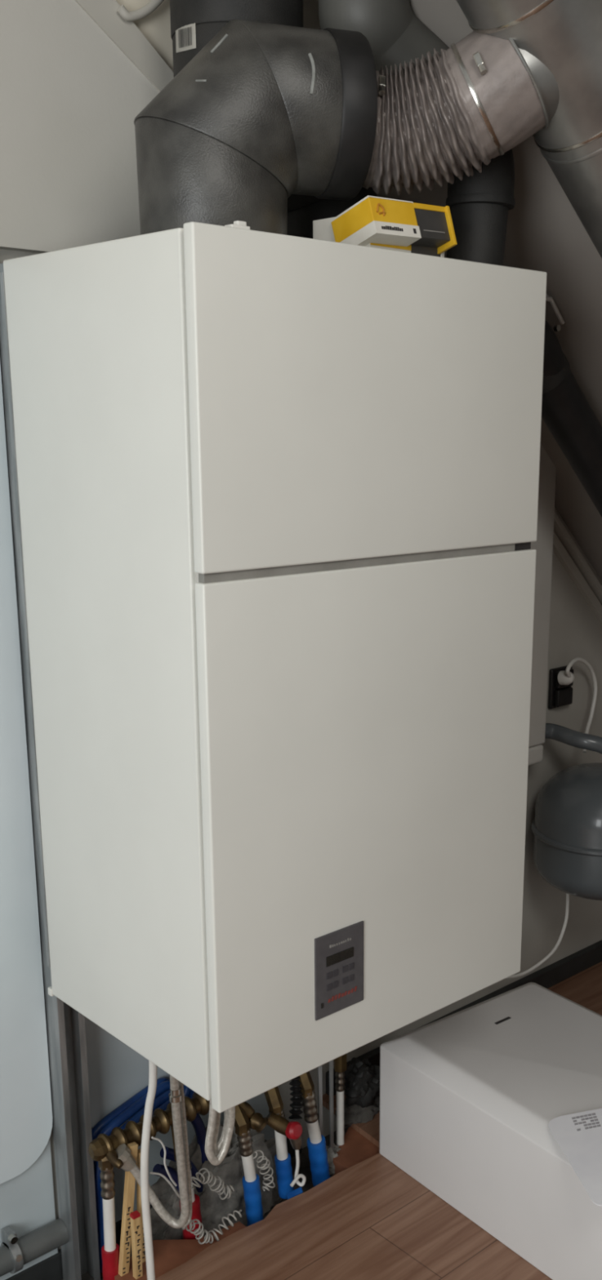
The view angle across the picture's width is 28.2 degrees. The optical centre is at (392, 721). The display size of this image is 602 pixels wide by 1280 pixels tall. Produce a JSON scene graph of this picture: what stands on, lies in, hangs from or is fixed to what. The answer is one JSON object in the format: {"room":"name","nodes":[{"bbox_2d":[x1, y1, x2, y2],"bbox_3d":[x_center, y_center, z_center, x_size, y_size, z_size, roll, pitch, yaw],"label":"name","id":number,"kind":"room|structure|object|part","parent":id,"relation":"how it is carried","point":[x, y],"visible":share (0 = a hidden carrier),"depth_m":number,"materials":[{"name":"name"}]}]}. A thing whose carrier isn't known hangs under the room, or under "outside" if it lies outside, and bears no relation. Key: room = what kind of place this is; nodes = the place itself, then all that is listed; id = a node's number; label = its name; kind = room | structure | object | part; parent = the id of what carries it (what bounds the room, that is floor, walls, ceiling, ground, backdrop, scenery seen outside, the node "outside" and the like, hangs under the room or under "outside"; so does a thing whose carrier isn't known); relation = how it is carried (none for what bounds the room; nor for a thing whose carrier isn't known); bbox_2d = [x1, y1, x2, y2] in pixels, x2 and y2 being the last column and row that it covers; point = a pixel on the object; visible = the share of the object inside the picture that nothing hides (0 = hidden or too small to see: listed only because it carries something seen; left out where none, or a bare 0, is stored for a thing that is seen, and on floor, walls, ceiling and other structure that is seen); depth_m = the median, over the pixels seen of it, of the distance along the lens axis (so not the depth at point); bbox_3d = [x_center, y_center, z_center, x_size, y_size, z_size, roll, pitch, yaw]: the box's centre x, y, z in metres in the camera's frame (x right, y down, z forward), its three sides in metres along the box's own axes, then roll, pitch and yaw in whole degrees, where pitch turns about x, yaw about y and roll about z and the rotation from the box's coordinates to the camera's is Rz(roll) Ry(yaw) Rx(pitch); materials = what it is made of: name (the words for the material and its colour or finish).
{"room":"boiler room","nodes":[
{"label":"boiler room","id":0,"kind":"room"},
{"bbox_2d":[84,1016,100,1128],"bbox_3d":[-0.574,0.450,2.186,0.008,0.710,0.055,13,19,41],"label":"wall","id":1,"kind":"structure","parent":0,"point":[93,1092],"depth_m":2.25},
{"bbox_2d":[62,1128,347,1279],"bbox_3d":[-1.145,1.268,1.582,3.500,0.050,0.600,-13,19,-43],"label":"floor","id":2,"kind":"structure","parent":0,"point":[304,1163],"depth_m":2.62,"materials":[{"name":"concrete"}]},
{"bbox_2d":[0,262,100,1279],"bbox_3d":[-0.586,0.186,2.053,0.052,1.827,0.049,-13,19,-43],"label":"stud","id":3,"kind":"object","parent":2,"relation":"on","point":[65,1026],"visible":0.26,"depth_m":2.17,"materials":[{"name":"grey metal"}]},
{"bbox_2d":[0,220,546,1113],"bbox_3d":[-0.177,-0.121,1.970,0.672,1.210,0.508,-13,19,-43],"label":"boiler","id":4,"kind":"object","parent":3,"relation":"attached to","point":[276,495],"visible":1,"depth_m":1.74,"materials":[{"name":"white paint"}]},
{"bbox_3d":[-0.582,-0.125,1.920,0.017,1.125,0.009,-13,19,-43],"label":"mounting plate","id":5,"kind":"part","parent":4,"relation":"part of","materials":[{"name":"white metal"}]},
{"bbox_2d":[140,1060,157,1279],"bbox_3d":[-0.405,0.761,2.002,0.043,0.530,0.013,-13,19,-43],"label":"cable","id":6,"kind":"object","parent":4,"relation":"hanging from","point":[153,1068],"visible":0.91,"depth_m":1.98,"materials":[{"name":"white plastic"}]},
{"bbox_2d":[115,1075,191,1228],"bbox_3d":[-0.432,0.698,2.100,0.141,0.451,0.042,-1,14,-6],"label":"hose","id":7,"kind":"object","parent":4,"relation":"hanging from","point":[176,1095],"visible":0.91,"depth_m":2.12,"materials":[{"name":"metal"}]},
{"bbox_2d":[212,1110,226,1156],"bbox_3d":[-0.275,0.611,1.894,0.039,0.178,0.010,-13,19,-43],"label":"loop","id":8,"kind":"object","parent":4,"relation":"hanging from","point":[215,1147],"visible":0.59,"depth_m":1.90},
{"bbox_2d":[204,1099,235,1165],"bbox_3d":[-0.274,0.616,1.880,0.058,0.181,0.012,-13,19,-43],"label":"loop","id":9,"kind":"object","parent":4,"relation":"hanging from","point":[214,1160],"visible":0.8,"depth_m":1.89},
{"bbox_2d":[133,18,377,235],"bbox_3d":[-0.210,-0.835,1.720,0.321,0.314,0.224,-5,15,-20],"label":"duct elbow","id":10,"kind":"object","parent":4,"relation":"on","point":[263,114],"visible":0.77,"depth_m":1.63,"materials":[{"name":"black plastic"}]},
{"bbox_2d":[362,31,545,195],"bbox_3d":[0.058,-0.900,1.758,0.333,0.227,0.184,3,14,9],"label":"flexible duct","id":11,"kind":"object","parent":10,"relation":"attached to","point":[464,106],"visible":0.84,"depth_m":1.70,"materials":[{"name":"grey metal"}]},
{"bbox_2d":[169,0,376,238],"bbox_3d":[-0.185,-1.043,1.906,0.350,0.627,0.217,-13,19,-43],"label":"duct","id":12,"kind":"object","parent":4,"relation":"on","point":[193,23],"visible":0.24,"depth_m":1.79,"materials":[{"name":"plastic"}]},
{"bbox_2d":[312,217,334,241],"bbox_3d":[-0.076,-0.718,1.785,0.065,0.058,0.061,-13,19,-43],"label":"carton","id":13,"kind":"object","parent":4,"relation":"on","point":[322,228],"visible":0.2,"depth_m":1.76,"materials":[{"name":"white cardboard"}]},
{"bbox_3d":[-0.083,0.383,1.836,0.099,0.135,0.006,-13,19,-43],"label":"control panel","id":14,"kind":"part","parent":4,"relation":"part of","materials":[{"name":"grey plastic"}]},
{"bbox_3d":[-0.007,-0.450,1.709,0.672,0.422,0.021,-13,19,-43],"label":"door","id":15,"kind":"part","parent":4,"relation":"part of","materials":[{"name":"white paint"}]},
{"bbox_3d":[-0.013,0.138,1.858,0.672,0.766,0.021,-13,19,-43],"label":"door","id":16,"kind":"part","parent":4,"relation":"part of","materials":[{"name":"white paint"}]},
{"bbox_2d":[364,243,444,257],"bbox_3d":[-0.007,-0.708,1.795,0.155,0.036,0.086,-13,19,-43],"label":"carton","id":17,"kind":"object","parent":4,"relation":"on","point":[433,251],"visible":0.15,"depth_m":1.77,"materials":[{"name":"yellow cardboard"}]},
{"bbox_2d":[329,195,456,253],"bbox_3d":[0.002,-0.724,1.762,0.164,0.081,0.102,-13,19,-43],"label":"carton","id":18,"kind":"object","parent":17,"relation":"on","point":[371,220],"visible":0.81,"depth_m":1.72,"materials":[{"name":"yellow cardboard"}]},
{"bbox_2d":[376,203,386,216],"bbox_3d":[-0.018,-0.726,1.689,0.017,0.017,0.007,-13,19,-43],"label":"picture","id":19,"kind":"object","parent":18,"relation":"on","point":[380,207],"depth_m":1.69,"materials":[{"name":"orange"}]},
{"bbox_2d":[317,0,515,266],"bbox_3d":[0.038,-0.970,1.931,0.318,0.487,0.177,-1,14,-6],"label":"duct","id":20,"kind":"object","parent":4,"relation":"attached to","point":[479,204],"visible":0.49,"depth_m":1.88,"materials":[{"name":"plastic"}]},
{"bbox_2d":[97,1156,119,1279],"bbox_3d":[-0.514,0.920,2.154,0.034,0.341,0.037,-13,19,-43],"label":"pipe","id":21,"kind":"object","parent":2,"relation":"on","point":[110,1250],"visible":0.95,"depth_m":2.14,"materials":[{"name":"white plastic"}]},
{"bbox_2d":[91,1077,169,1139],"bbox_3d":[-0.481,0.724,2.337,0.279,0.626,0.018,-13,19,-43],"label":"tube","id":22,"kind":"object","parent":2,"relation":"on","point":[108,1117],"visible":0.27,"depth_m":2.29,"materials":[{"name":"blue plastic"}]},
{"bbox_2d":[92,1080,183,1164],"bbox_3d":[-0.475,0.728,2.319,0.288,0.626,0.018,-13,19,-43],"label":"tube","id":23,"kind":"object","parent":2,"relation":"on","point":[136,1106],"visible":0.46,"depth_m":2.29,"materials":[{"name":"blue plastic"}]},
{"bbox_2d":[93,1084,191,1273],"bbox_3d":[-0.459,0.731,2.311,0.291,0.626,0.018,-13,19,-43],"label":"tube","id":24,"kind":"object","parent":2,"relation":"on","point":[162,1098],"visible":0.33,"depth_m":2.27,"materials":[{"name":"plastic"}]},
{"bbox_2d":[99,1089,194,1245],"bbox_3d":[-0.444,0.733,2.301,0.289,0.626,0.018,-13,19,-43],"label":"tube","id":25,"kind":"object","parent":2,"relation":"on","point":[163,1106],"visible":0.09,"depth_m":2.26,"materials":[{"name":"plastic"}]},
{"bbox_2d":[152,1164,179,1193],"bbox_3d":[-0.416,0.945,2.285,0.086,0.250,0.020,-13,19,-43],"label":"tube","id":26,"kind":"object","parent":2,"relation":"on","point":[158,1168],"visible":0.23,"depth_m":2.24,"materials":[{"name":"blue plastic"}]},
{"bbox_2d":[160,1146,203,1192],"bbox_3d":[-0.405,0.929,2.309,0.091,0.270,0.020,-13,19,-43],"label":"tube","id":27,"kind":"object","parent":2,"relation":"on","point":[169,1152],"visible":0.33,"depth_m":2.27,"materials":[{"name":"blue plastic"}]},
{"bbox_2d":[170,1124,203,1239],"bbox_3d":[-0.390,0.888,2.268,0.057,0.318,0.042,-13,19,-43],"label":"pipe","id":28,"kind":"object","parent":2,"relation":"on","point":[196,1212],"visible":0.27,"depth_m":2.27,"materials":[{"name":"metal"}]},
{"bbox_2d":[190,1113,208,1163],"bbox_3d":[-0.384,0.889,2.337,0.056,0.316,0.020,-13,19,-43],"label":"tube","id":29,"kind":"object","parent":2,"relation":"on","point":[198,1126],"visible":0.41,"depth_m":2.31,"materials":[{"name":"blue plastic"}]},
{"bbox_2d":[150,1124,293,1239],"bbox_3d":[-0.351,0.915,2.397,0.352,0.279,0.120,-13,19,-43],"label":"insulation wool","id":30,"kind":"object","parent":2,"relation":"on","point":[212,1208],"visible":0.3,"depth_m":2.35,"materials":[{"name":"grey fabric"}]},
{"bbox_2d":[0,0,601,1279],"bbox_3d":[-0.592,-0.635,1.933,5.394,3.536,0.108,-13,19,-43],"label":"wall","id":31,"kind":"structure","parent":0,"point":[71,100],"depth_m":2.02,"materials":[{"name":"paint"}]},
{"bbox_2d":[0,1218,68,1276],"bbox_3d":[-1.273,1.094,1.619,1.822,0.081,0.061,-13,19,-43],"label":"conduit","id":32,"kind":"object","parent":31,"relation":"attached to","point":[15,1252],"visible":1,"depth_m":2.17,"materials":[{"name":"grey plastic"}]},
{"bbox_2d":[75,0,173,92],"bbox_3d":[-0.577,-1.229,1.732,0.740,0.638,0.032,-13,19,-43],"label":"trim","id":33,"kind":"structure","parent":31,"relation":"attached to","point":[124,33],"depth_m":1.90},
{"bbox_2d":[116,0,164,21],"bbox_3d":[-0.383,-1.189,1.906,0.037,0.146,0.137,9,17,31],"label":"conduit","id":34,"kind":"object","parent":31,"relation":"attached to","point":[139,14],"visible":1,"depth_m":1.89,"materials":[{"name":"white plastic"}]},
{"bbox_2d":[88,1091,209,1168],"bbox_3d":[-0.316,0.717,2.289,0.573,0.048,0.076,-13,19,-43],"label":"brass manifold","id":35,"kind":"object","parent":31,"relation":"attached to","point":[104,1145],"visible":0.38,"depth_m":2.15,"materials":[{"name":"gold metal"}]},
{"bbox_2d":[151,1136,177,1186],"bbox_3d":[-0.419,0.807,2.187,0.049,0.124,0.004,-13,19,-43],"label":"wire","id":36,"kind":"object","parent":35,"relation":"hanging from","point":[152,1137],"visible":1,"depth_m":2.19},
{"bbox_2d":[149,1171,179,1198],"bbox_3d":[-0.417,0.858,2.202,0.069,0.092,0.004,-13,19,-43],"label":"wire","id":37,"kind":"object","parent":36,"relation":"attached to","point":[150,1172],"visible":0.88,"depth_m":2.20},
{"bbox_2d":[234,1104,263,1226],"bbox_3d":[-0.292,0.858,2.334,0.056,0.305,0.073,-13,19,-43],"label":"pipe","id":38,"kind":"object","parent":35,"relation":"attached to","point":[251,1180],"visible":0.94,"depth_m":2.31,"materials":[{"name":"blue plastic"}]},
{"bbox_2d":[252,1150,275,1191],"bbox_3d":[-0.254,0.877,2.335,0.051,0.101,0.027,-13,19,-43],"label":"wire","id":39,"kind":"object","parent":38,"relation":"attached to","point":[264,1166],"visible":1,"depth_m":2.34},
{"bbox_2d":[238,1102,268,1132],"bbox_3d":[-0.278,0.755,2.309,0.076,0.074,0.041,3,14,8],"label":"brass elbow","id":40,"kind":"object","parent":35,"relation":"attached to","point":[257,1122],"visible":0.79,"depth_m":2.30,"materials":[{"name":"gold metal"}]},
{"bbox_2d":[263,1086,293,1199],"bbox_3d":[-0.232,0.829,2.399,0.051,0.275,0.059,-13,19,-43],"label":"pipe","id":41,"kind":"object","parent":35,"relation":"attached to","point":[283,1169],"visible":0.84,"depth_m":2.39,"materials":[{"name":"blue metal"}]},
{"bbox_2d":[266,1111,306,1186],"bbox_3d":[-0.215,0.850,2.365,0.078,0.163,0.046,8,16,27],"label":"valve","id":42,"kind":"object","parent":41,"relation":"attached to","point":[292,1130],"visible":0.99,"depth_m":2.35,"materials":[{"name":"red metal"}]},
{"bbox_2d":[297,1071,329,1186],"bbox_3d":[-0.167,0.826,2.460,0.068,0.298,0.062,-13,19,-43],"label":"pipe","id":43,"kind":"object","parent":35,"relation":"attached to","point":[316,1142],"visible":0.95,"depth_m":2.45,"materials":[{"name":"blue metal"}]},
{"bbox_2d":[288,1076,303,1119],"bbox_3d":[-0.196,0.760,2.411,0.031,0.088,0.053,0,14,-2],"label":"tube","id":44,"kind":"object","parent":43,"relation":"attached to","point":[295,1088],"visible":0.91,"depth_m":2.40,"materials":[{"name":"black rubber"}]},
{"bbox_2d":[333,1053,346,1146],"bbox_3d":[-0.112,0.803,2.536,0.029,0.275,0.025,-13,19,-43],"label":"pipe","id":45,"kind":"object","parent":35,"relation":"attached to","point":[340,1063],"visible":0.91,"depth_m":2.52,"materials":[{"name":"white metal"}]},
{"bbox_2d":[5,1136,301,1279],"bbox_3d":[-1.366,1.206,1.595,3.220,0.060,0.012,-13,19,-43],"label":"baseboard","id":46,"kind":"structure","parent":31,"relation":"attached to","point":[50,1268],"depth_m":2.26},
{"bbox_2d":[114,1221,245,1279],"bbox_3d":[-0.359,1.015,2.187,0.270,0.030,0.240,-13,19,-43],"label":"floor","id":47,"kind":"structure","parent":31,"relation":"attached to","point":[168,1255],"depth_m":2.22,"materials":[{"name":"brown wood"}]},
{"bbox_2d":[118,1142,137,1276],"bbox_3d":[-0.478,0.884,2.149,0.049,0.263,0.013,-13,19,-43],"label":"wooden stick","id":48,"kind":"object","parent":47,"relation":"on","point":[130,1181],"visible":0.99,"depth_m":2.15,"materials":[{"name":"brown wood"}]},
{"bbox_2d":[129,1210,142,1279],"bbox_3d":[-0.461,0.952,2.148,0.015,0.152,0.013,-13,19,-43],"label":"wooden stick","id":49,"kind":"object","parent":47,"relation":"on","point":[135,1216],"visible":1,"depth_m":2.14,"materials":[{"name":"brown wood"}]},
{"bbox_2d":[136,1148,146,1262],"bbox_3d":[-0.459,0.903,2.180,0.022,0.266,0.013,-13,19,-43],"label":"wooden stick","id":50,"kind":"object","parent":47,"relation":"on","point":[138,1163],"visible":0.38,"depth_m":2.17,"materials":[{"name":"brown wood"}]},
{"bbox_2d":[182,1209,241,1244],"bbox_3d":[-0.338,0.943,2.239,0.136,0.079,0.027,-13,19,-43],"label":"wire","id":51,"kind":"object","parent":47,"relation":"on","point":[201,1232],"visible":0.89,"depth_m":2.23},
{"bbox_2d":[191,1167,234,1199],"bbox_3d":[-0.343,0.879,2.260,0.100,0.085,0.029,-13,19,-43],"label":"wire","id":52,"kind":"object","parent":51,"relation":"on","point":[208,1180],"visible":0.98,"depth_m":2.26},
{"bbox_2d":[325,939,601,1095],"bbox_3d":[0.569,0.660,3.381,1.994,0.055,0.020,-13,19,-43],"label":"baseboard","id":53,"kind":"structure","parent":31,"relation":"attached to","point":[561,970],"depth_m":3.23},
{"bbox_2d":[528,443,555,765],"bbox_3d":[0.271,-0.355,2.773,0.220,0.962,0.079,-13,19,-43],"label":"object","id":54,"kind":"structure","parent":31,"relation":"attached to","point":[543,545],"depth_m":2.82,"materials":[{"name":"white metal"}]},
{"bbox_2d":[547,665,573,709],"bbox_3d":[0.431,-0.087,3.043,0.085,0.104,0.026,-13,19,-43],"label":"wall socket","id":55,"kind":"object","parent":31,"relation":"attached to","point":[558,695],"visible":0.86,"depth_m":3.03,"materials":[{"name":"black plastic"}]},
{"bbox_3d":[0.434,-0.063,3.046,0.061,0.044,0.016,-13,19,-43],"label":"frame","id":56,"kind":"part","parent":55,"relation":"part of","materials":[{"name":"black plastic"}]},
{"bbox_3d":[0.435,-0.110,3.034,0.061,0.044,0.016,-13,19,-43],"label":"frame","id":57,"kind":"part","parent":55,"relation":"part of","materials":[{"name":"black plastic"}]},
{"bbox_2d":[531,723,601,900],"bbox_3d":[0.522,0.216,2.976,0.351,0.435,0.355,-13,19,-43],"label":"tank","id":58,"kind":"object","parent":31,"relation":"attached to","point":[566,824],"visible":0.92,"depth_m":2.88,"materials":[{"name":"grey metal"}]},
{"bbox_2d":[505,893,568,978],"bbox_3d":[0.345,0.523,2.987,0.206,0.262,0.053,-4,15,-18],"label":"cable","id":59,"kind":"object","parent":58,"relation":"hanging from","point":[566,908],"visible":0.88,"depth_m":3.03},
{"bbox_2d":[541,293,601,516],"bbox_3d":[0.464,-0.410,2.731,1.157,1.072,0.349,-13,19,-43],"label":"pipe","id":60,"kind":"object","parent":31,"relation":"attached to","point":[566,413],"depth_m":2.36,"materials":[{"name":"black rubber"}]},
{"bbox_3d":[0.284,-0.811,2.258,0.016,0.032,0.037,-9,17,-32],"label":"arm","id":61,"kind":"part","parent":60,"relation":"part of"},
{"bbox_3d":[0.302,-0.785,2.266,0.057,0.085,0.037,-1,14,-7],"label":"pipe bracket","id":62,"kind":"part","parent":60,"relation":"part of","materials":[{"name":"grey metal"}]},
{"bbox_2d":[552,531,601,624],"bbox_3d":[0.512,-0.313,3.072,1.800,1.724,0.016,-13,19,-43],"label":"trim","id":63,"kind":"structure","parent":31,"relation":"attached to","point":[558,549],"depth_m":3.00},
{"bbox_2d":[553,511,601,604],"bbox_3d":[0.504,-0.363,3.041,1.787,1.719,0.030,-13,19,-43],"label":"trim","id":64,"kind":"structure","parent":31,"relation":"attached to","point":[559,530],"depth_m":2.98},
{"bbox_2d":[557,657,597,752],"bbox_3d":[0.480,-0.045,3.043,0.165,0.247,0.060,-13,19,-43],"label":"power cord","id":65,"kind":"object","parent":31,"relation":"attached to","point":[564,677],"visible":0.91,"depth_m":3.04,"materials":[{"name":"white plastic"}]},
{"bbox_2d":[317,1065,322,1134],"bbox_3d":[-0.150,0.703,2.445,0.014,0.620,0.003,-13,19,-43],"label":"pipe","id":66,"kind":"object","parent":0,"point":[319,1068],"visible":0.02,"depth_m":2.46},
{"bbox_2d":[328,1059,333,1177],"bbox_3d":[-0.128,0.698,2.466,0.010,0.620,0.003,-13,19,-43],"label":"pipe","id":67,"kind":"object","parent":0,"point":[331,1063],"visible":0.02,"depth_m":2.49,"materials":[{"name":"metal"}]},
{"bbox_2d":[333,1126,378,1175],"bbox_3d":[-0.021,0.939,2.534,0.190,0.050,0.280,-13,19,-43],"label":"floor","id":68,"kind":"structure","parent":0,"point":[356,1148],"depth_m":2.53,"materials":[{"name":"brown wood"}]},
{"bbox_2d":[325,1143,340,1176],"bbox_3d":[-0.134,0.932,2.533,0.064,0.083,0.057,-3,15,-13],"label":"lump","id":69,"kind":"object","parent":68,"relation":"on","point":[331,1153],"visible":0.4,"depth_m":2.51,"materials":[{"name":"grey stone"}]},
{"bbox_2d":[155,961,601,1279],"bbox_3d":[0.726,1.299,1.002,5.394,0.014,3.780,-13,19,-43],"label":"floor","id":70,"kind":"structure","parent":0,"point":[371,1220],"depth_m":2.24,"materials":[{"name":"brown wood"}]},
{"bbox_2d":[286,1186,302,1199],"bbox_3d":[-0.196,0.942,2.374,0.043,0.009,0.014,-12,19,-39],"label":"scrap","id":71,"kind":"object","parent":70,"relation":"on","point":[298,1191],"visible":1,"depth_m":2.37,"materials":[{"name":"blue plastic"}]},
{"bbox_2d":[334,1093,379,1128],"bbox_3d":[-0.074,0.857,2.646,0.127,0.068,0.082,-13,19,-43],"label":"lump","id":72,"kind":"object","parent":70,"relation":"on","point":[354,1113],"visible":0.5,"depth_m":2.61,"materials":[{"name":"concrete"}]},
{"bbox_2d":[334,1057,379,1107],"bbox_3d":[-0.068,0.795,2.636,0.108,0.110,0.088,-13,19,-43],"label":"lump","id":73,"kind":"object","parent":72,"relation":"on","point":[362,1084],"visible":0.8,"depth_m":2.60,"materials":[{"name":"stone"}]},
{"bbox_2d":[378,982,601,1279],"bbox_3d":[0.399,0.815,2.318,0.455,0.272,0.800,-11,18,-39],"label":"box","id":74,"kind":"object","parent":70,"relation":"on","point":[469,1096],"visible":0.99,"depth_m":2.29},
{"bbox_2d":[547,1108,601,1205],"bbox_3d":[0.402,0.737,2.056,0.222,0.005,0.267,-3,15,-12],"label":"label","id":75,"kind":"object","parent":74,"relation":"on","point":[578,1135],"visible":1,"depth_m":2.07,"materials":[{"name":"white paper"}]},
{"bbox_2d":[302,0,601,581],"bbox_3d":[1.427,-0.544,1.220,3.604,3.466,3.780,-13,19,-43],"label":"ceiling","id":76,"kind":"structure","parent":0,"point":[544,233],"depth_m":2.20,"materials":[{"name":"white paint"}]},
{"bbox_2d":[456,0,601,258],"bbox_3d":[0.470,-0.781,2.022,2.131,1.831,0.211,-13,19,-43],"label":"duct","id":77,"kind":"object","parent":76,"relation":"attached to","point":[557,43],"visible":0.79,"depth_m":1.68,"materials":[{"name":"metal"}]}
]}

